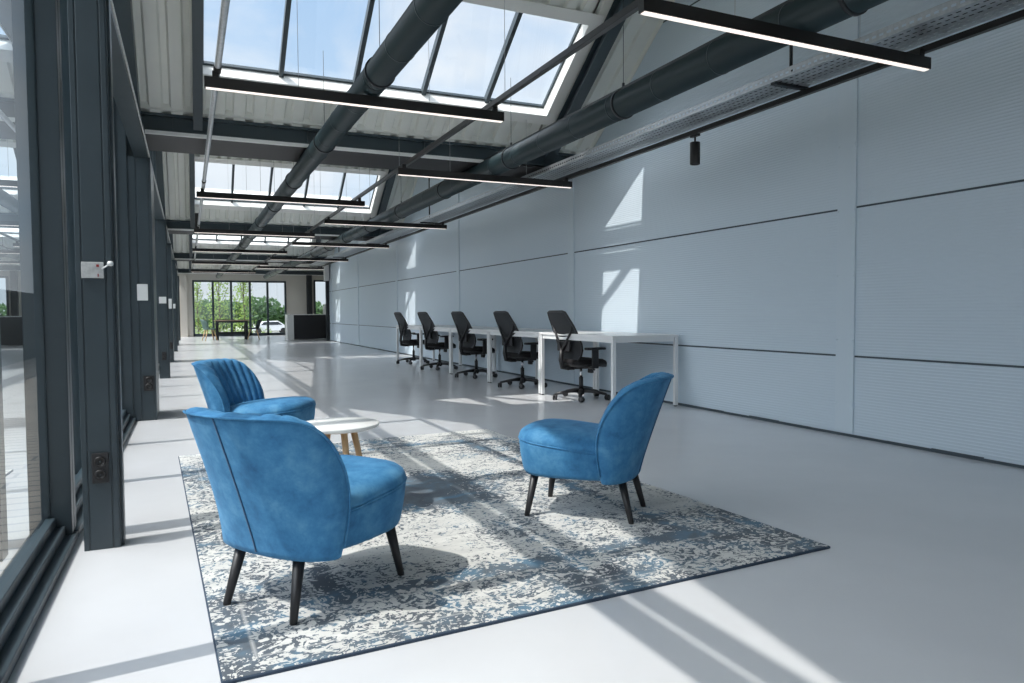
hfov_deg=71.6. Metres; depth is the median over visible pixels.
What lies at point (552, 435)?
seat cushion
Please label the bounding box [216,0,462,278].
ventilation duct
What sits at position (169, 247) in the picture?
column
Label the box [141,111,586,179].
beam
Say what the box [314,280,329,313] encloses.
window
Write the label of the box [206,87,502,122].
diffuser
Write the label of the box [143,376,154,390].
wall socket
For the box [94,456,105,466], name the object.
outlet
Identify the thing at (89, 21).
column
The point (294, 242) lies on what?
linear light
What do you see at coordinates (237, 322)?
shrub
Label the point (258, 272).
beam
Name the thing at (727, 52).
ventilation duct
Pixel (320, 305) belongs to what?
tree
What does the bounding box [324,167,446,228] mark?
linear light
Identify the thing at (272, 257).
linear light
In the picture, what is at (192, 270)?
linear light
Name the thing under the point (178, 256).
beam
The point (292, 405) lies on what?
seat cushion
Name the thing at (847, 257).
wall
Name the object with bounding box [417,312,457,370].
office chair
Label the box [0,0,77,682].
window
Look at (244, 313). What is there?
tree
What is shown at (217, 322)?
dining table
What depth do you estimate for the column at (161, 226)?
10.84 m
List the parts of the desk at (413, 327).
leg, frame, leg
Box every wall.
[178,274,329,336]
[323,264,328,280]
[329,0,1023,464]
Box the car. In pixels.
[252,321,284,332]
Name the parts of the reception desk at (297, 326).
panel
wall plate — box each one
[137,284,147,300]
[159,297,165,302]
[168,299,171,308]
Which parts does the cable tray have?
hanger rod, hanger rod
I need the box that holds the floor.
[7,335,1023,682]
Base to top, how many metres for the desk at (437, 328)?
0.742 m
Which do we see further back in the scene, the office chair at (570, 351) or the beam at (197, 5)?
the office chair at (570, 351)
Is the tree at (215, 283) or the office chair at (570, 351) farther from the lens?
the tree at (215, 283)
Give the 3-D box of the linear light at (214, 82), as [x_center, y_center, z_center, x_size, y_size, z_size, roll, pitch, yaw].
[-1.045,-2.683,5.030,2.130,2.013,0.048,-1,3,-24]
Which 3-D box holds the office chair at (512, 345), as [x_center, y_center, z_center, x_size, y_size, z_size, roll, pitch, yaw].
[0.107,0.097,9.328,0.643,1.000,0.656,-1,3,-21]
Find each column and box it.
[67,0,125,550]
[126,123,159,420]
[156,219,170,378]
[167,228,173,362]
[172,260,177,351]
[176,269,178,344]
[177,276,180,339]
[306,275,312,313]
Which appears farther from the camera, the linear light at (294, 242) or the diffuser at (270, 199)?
the linear light at (294, 242)
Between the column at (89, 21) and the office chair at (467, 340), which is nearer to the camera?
the column at (89, 21)
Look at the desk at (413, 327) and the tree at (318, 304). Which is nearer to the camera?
the desk at (413, 327)
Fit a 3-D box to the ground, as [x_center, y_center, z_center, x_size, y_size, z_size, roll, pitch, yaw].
[-45.631,-1.367,100.110,320.000,0.250,300.000,-1,3,-24]
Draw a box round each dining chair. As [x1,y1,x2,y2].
[200,319,216,340]
[247,319,261,339]
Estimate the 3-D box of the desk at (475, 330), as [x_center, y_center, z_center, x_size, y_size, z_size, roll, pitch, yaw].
[-0.303,0.169,10.785,0.800,0.742,1.590,-1,3,-24]
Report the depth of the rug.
2.79 m
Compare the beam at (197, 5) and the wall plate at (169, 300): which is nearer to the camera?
the beam at (197, 5)
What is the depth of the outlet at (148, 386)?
6.56 m
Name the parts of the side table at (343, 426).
leg, leg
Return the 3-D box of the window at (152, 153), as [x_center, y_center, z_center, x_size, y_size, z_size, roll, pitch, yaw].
[-6.403,-1.794,12.633,0.180,4.588,3.814,-1,3,-24]
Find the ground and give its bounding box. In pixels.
[195,324,278,332]
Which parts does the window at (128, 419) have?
pane, frame, pane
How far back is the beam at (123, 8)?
6.03 m
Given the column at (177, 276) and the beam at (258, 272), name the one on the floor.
the column at (177, 276)
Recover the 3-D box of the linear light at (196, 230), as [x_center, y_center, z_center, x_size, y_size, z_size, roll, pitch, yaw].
[-4.779,-3.032,13.211,2.130,2.087,0.048,-1,3,-24]
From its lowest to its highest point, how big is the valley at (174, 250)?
0.130 m
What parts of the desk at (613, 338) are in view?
leg, leg, frame, leg, leg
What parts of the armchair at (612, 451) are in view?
leg, leg, seat, leg, backrest, leg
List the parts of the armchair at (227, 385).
backrest, seat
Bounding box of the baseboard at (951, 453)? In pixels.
[330,340,1023,468]
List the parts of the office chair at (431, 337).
frame, seat, armrest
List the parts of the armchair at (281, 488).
leg, backrest, leg, seat, leg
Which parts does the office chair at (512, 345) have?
frame, arm, seat, armrest, arm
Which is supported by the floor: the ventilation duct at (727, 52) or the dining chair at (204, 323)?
the dining chair at (204, 323)
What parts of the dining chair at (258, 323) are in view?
backrest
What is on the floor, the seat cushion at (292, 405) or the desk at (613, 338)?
the desk at (613, 338)
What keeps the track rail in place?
attached to the cable tray
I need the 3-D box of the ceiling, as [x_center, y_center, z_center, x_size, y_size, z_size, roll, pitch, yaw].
[-2.663,-3.408,14.624,8.870,1.753,38.976,-1,3,-24]
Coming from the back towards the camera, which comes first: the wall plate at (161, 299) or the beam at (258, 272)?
the beam at (258, 272)
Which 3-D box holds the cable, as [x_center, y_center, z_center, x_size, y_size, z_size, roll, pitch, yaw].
[-6.094,-1.929,12.576,0.012,0.018,37.500,-1,3,-24]
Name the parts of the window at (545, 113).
track rail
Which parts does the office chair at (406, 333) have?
frame, seat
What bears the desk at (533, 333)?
on the floor
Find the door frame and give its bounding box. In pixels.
[325,281,329,340]
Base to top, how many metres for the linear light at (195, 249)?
0.975 m
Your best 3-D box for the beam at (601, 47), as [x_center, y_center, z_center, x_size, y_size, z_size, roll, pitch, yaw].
[0.895,-3.019,7.607,0.130,1.785,2.398,-1,3,-24]
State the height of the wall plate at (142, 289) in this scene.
0.150 m
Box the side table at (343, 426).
[307,417,378,455]
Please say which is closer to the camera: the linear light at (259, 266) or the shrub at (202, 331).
the linear light at (259, 266)
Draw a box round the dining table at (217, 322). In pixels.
[214,320,249,339]
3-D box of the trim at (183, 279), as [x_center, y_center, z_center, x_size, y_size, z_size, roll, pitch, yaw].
[-14.223,-1.570,30.779,0.260,2.750,0.120,-1,3,-24]
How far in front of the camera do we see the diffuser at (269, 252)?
17.12 m
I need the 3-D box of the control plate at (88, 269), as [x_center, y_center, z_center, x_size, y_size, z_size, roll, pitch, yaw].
[-1.702,-0.296,2.918,0.120,0.071,0.028,-1,2,-12]
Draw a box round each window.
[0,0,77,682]
[57,0,135,536]
[150,151,159,371]
[191,261,282,264]
[192,235,315,248]
[192,280,286,336]
[194,156,386,216]
[203,0,637,273]
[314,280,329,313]
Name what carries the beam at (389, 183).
attached to the ceiling
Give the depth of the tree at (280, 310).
97.76 m
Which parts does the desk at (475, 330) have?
leg, frame, leg, leg, leg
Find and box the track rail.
[319,9,1023,266]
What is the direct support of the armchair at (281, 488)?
on the rug
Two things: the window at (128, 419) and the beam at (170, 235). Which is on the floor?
the window at (128, 419)
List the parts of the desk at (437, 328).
leg, frame, leg, leg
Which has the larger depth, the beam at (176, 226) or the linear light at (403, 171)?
the beam at (176, 226)
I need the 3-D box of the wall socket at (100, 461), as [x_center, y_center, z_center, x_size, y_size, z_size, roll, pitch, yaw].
[-1.708,0.525,2.946,0.062,0.125,0.021,-1,3,-24]
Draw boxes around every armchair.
[183,407,406,625]
[191,358,315,420]
[518,372,673,524]
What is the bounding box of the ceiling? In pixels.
[132,0,674,270]
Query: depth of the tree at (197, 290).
34.25 m
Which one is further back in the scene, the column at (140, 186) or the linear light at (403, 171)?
the linear light at (403, 171)
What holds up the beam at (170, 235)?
on the column at (176, 269)
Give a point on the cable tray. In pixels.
(962, 16)
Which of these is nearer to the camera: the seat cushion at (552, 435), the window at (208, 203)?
the seat cushion at (552, 435)
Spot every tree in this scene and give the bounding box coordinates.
[194,282,205,333]
[195,296,235,331]
[205,282,232,332]
[223,298,247,330]
[229,282,256,332]
[241,295,280,325]
[265,303,284,324]
[284,305,322,318]
[316,301,323,313]
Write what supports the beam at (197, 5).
attached to the ceiling
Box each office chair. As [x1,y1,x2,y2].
[394,312,429,363]
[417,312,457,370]
[451,311,497,378]
[493,311,546,388]
[547,310,610,402]
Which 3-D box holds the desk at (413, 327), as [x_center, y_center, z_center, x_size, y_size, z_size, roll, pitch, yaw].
[-1.631,0.058,13.694,0.800,0.742,1.590,-1,3,-24]
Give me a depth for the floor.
2.65 m
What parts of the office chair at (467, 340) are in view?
frame, arm, seat, armrest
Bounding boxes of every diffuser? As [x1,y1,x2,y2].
[194,232,306,236]
[195,251,278,253]
[197,197,363,206]
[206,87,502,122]
[303,245,374,247]
[325,223,437,228]
[399,174,570,187]
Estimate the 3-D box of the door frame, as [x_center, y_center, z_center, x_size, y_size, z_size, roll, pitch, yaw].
[-6.671,-1.407,25.653,0.105,2.750,0.120,-1,3,-24]
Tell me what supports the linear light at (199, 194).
hanging from the ceiling
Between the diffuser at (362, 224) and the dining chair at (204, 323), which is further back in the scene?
the dining chair at (204, 323)
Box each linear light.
[191,266,255,272]
[192,245,286,253]
[192,252,267,264]
[194,179,314,236]
[196,183,364,206]
[204,15,503,122]
[257,262,323,269]
[270,247,347,261]
[292,213,388,247]
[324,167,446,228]
[397,117,571,187]
[638,0,930,71]
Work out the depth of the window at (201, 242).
23.30 m
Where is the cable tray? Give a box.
[309,0,1023,266]
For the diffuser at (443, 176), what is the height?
0.008 m
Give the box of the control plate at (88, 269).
[81,261,113,277]
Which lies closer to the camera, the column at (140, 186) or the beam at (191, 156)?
the column at (140, 186)
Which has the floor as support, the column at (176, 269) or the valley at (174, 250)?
the column at (176, 269)
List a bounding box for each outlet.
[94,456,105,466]
[94,470,106,479]
[145,377,152,383]
[145,383,152,389]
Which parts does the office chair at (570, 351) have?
frame, arm, arm, seat, armrest, arm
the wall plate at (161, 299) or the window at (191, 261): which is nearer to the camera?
the wall plate at (161, 299)
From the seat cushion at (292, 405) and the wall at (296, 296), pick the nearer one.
the seat cushion at (292, 405)
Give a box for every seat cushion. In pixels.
[230,396,315,414]
[340,455,405,508]
[519,418,598,452]
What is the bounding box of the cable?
[110,0,179,279]
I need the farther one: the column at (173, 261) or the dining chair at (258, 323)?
the dining chair at (258, 323)
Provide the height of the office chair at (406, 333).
1.000 m
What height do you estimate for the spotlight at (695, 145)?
0.267 m
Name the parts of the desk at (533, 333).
leg, frame, leg, leg, leg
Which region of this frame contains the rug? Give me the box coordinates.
[178,429,829,682]
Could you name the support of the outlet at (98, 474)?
attached to the wall socket at (100, 461)
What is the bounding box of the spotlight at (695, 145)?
[690,133,699,165]
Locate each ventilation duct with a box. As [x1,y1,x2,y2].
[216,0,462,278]
[263,0,887,278]
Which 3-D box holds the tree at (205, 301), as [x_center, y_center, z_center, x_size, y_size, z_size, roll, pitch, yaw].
[-37.021,-3.377,88.549,5.245,4.607,5.288,-1,3,-24]
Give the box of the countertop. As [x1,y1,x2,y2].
[294,314,329,314]
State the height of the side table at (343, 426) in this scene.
0.433 m
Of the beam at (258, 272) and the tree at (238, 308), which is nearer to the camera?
the beam at (258, 272)
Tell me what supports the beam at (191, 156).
attached to the ceiling
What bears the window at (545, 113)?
attached to the ceiling
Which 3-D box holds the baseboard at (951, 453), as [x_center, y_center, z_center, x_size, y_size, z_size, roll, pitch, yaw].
[-0.173,0.491,11.643,0.017,0.026,30.920,-1,3,-24]
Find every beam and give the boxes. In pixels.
[110,4,177,275]
[113,0,140,116]
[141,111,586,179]
[156,151,165,219]
[166,220,400,241]
[169,234,173,253]
[174,253,332,263]
[177,269,322,275]
[189,154,194,227]
[189,235,191,257]
[192,0,202,130]
[373,170,395,235]
[542,0,634,163]
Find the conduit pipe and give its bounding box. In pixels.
[192,0,229,272]
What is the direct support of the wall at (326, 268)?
attached to the wall at (847, 257)
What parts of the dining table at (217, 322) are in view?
leg, leg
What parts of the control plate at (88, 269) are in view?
plate, knob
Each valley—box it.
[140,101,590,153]
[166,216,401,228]
[174,250,332,255]
[177,267,322,270]
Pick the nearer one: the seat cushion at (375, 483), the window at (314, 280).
the seat cushion at (375, 483)
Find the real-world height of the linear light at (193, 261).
2.087 m
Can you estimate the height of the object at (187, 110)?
0.130 m
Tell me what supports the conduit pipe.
hanging from the ceiling
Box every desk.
[285,314,329,339]
[396,324,459,365]
[420,326,493,373]
[449,327,536,382]
[488,329,594,393]
[540,331,678,405]
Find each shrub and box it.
[197,318,219,333]
[226,322,243,331]
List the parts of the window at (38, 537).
pane, frame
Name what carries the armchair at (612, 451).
on the rug
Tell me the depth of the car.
81.12 m
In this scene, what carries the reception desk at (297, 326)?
on the floor
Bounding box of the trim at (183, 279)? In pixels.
[180,273,187,336]
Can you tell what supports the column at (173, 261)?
on the floor
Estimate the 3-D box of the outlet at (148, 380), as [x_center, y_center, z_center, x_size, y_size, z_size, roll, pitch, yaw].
[-3.354,0.356,6.559,0.065,0.065,0.006,-1,3,-24]
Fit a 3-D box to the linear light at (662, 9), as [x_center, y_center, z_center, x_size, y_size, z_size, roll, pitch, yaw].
[1.597,-2.391,3.915,2.120,1.489,0.048,-1,3,-24]
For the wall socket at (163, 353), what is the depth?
10.85 m
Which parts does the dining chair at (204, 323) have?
backrest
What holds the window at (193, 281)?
in the wall at (296, 296)
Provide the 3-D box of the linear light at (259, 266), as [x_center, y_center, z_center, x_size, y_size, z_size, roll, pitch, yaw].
[-7.290,-2.931,23.398,2.120,1.080,0.048,-1,3,-24]
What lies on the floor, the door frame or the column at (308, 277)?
the column at (308, 277)
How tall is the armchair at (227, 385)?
0.673 m
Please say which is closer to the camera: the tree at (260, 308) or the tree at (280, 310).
the tree at (260, 308)
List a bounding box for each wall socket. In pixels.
[91,452,109,483]
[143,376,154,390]
[162,352,166,359]
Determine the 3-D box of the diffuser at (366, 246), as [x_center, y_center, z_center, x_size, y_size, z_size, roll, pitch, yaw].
[-3.760,-2.100,15.692,2.100,0.008,0.036,-1,3,-24]
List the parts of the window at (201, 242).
sash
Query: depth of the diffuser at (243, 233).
13.30 m
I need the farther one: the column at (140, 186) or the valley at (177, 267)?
the valley at (177, 267)
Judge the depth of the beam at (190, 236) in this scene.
22.42 m

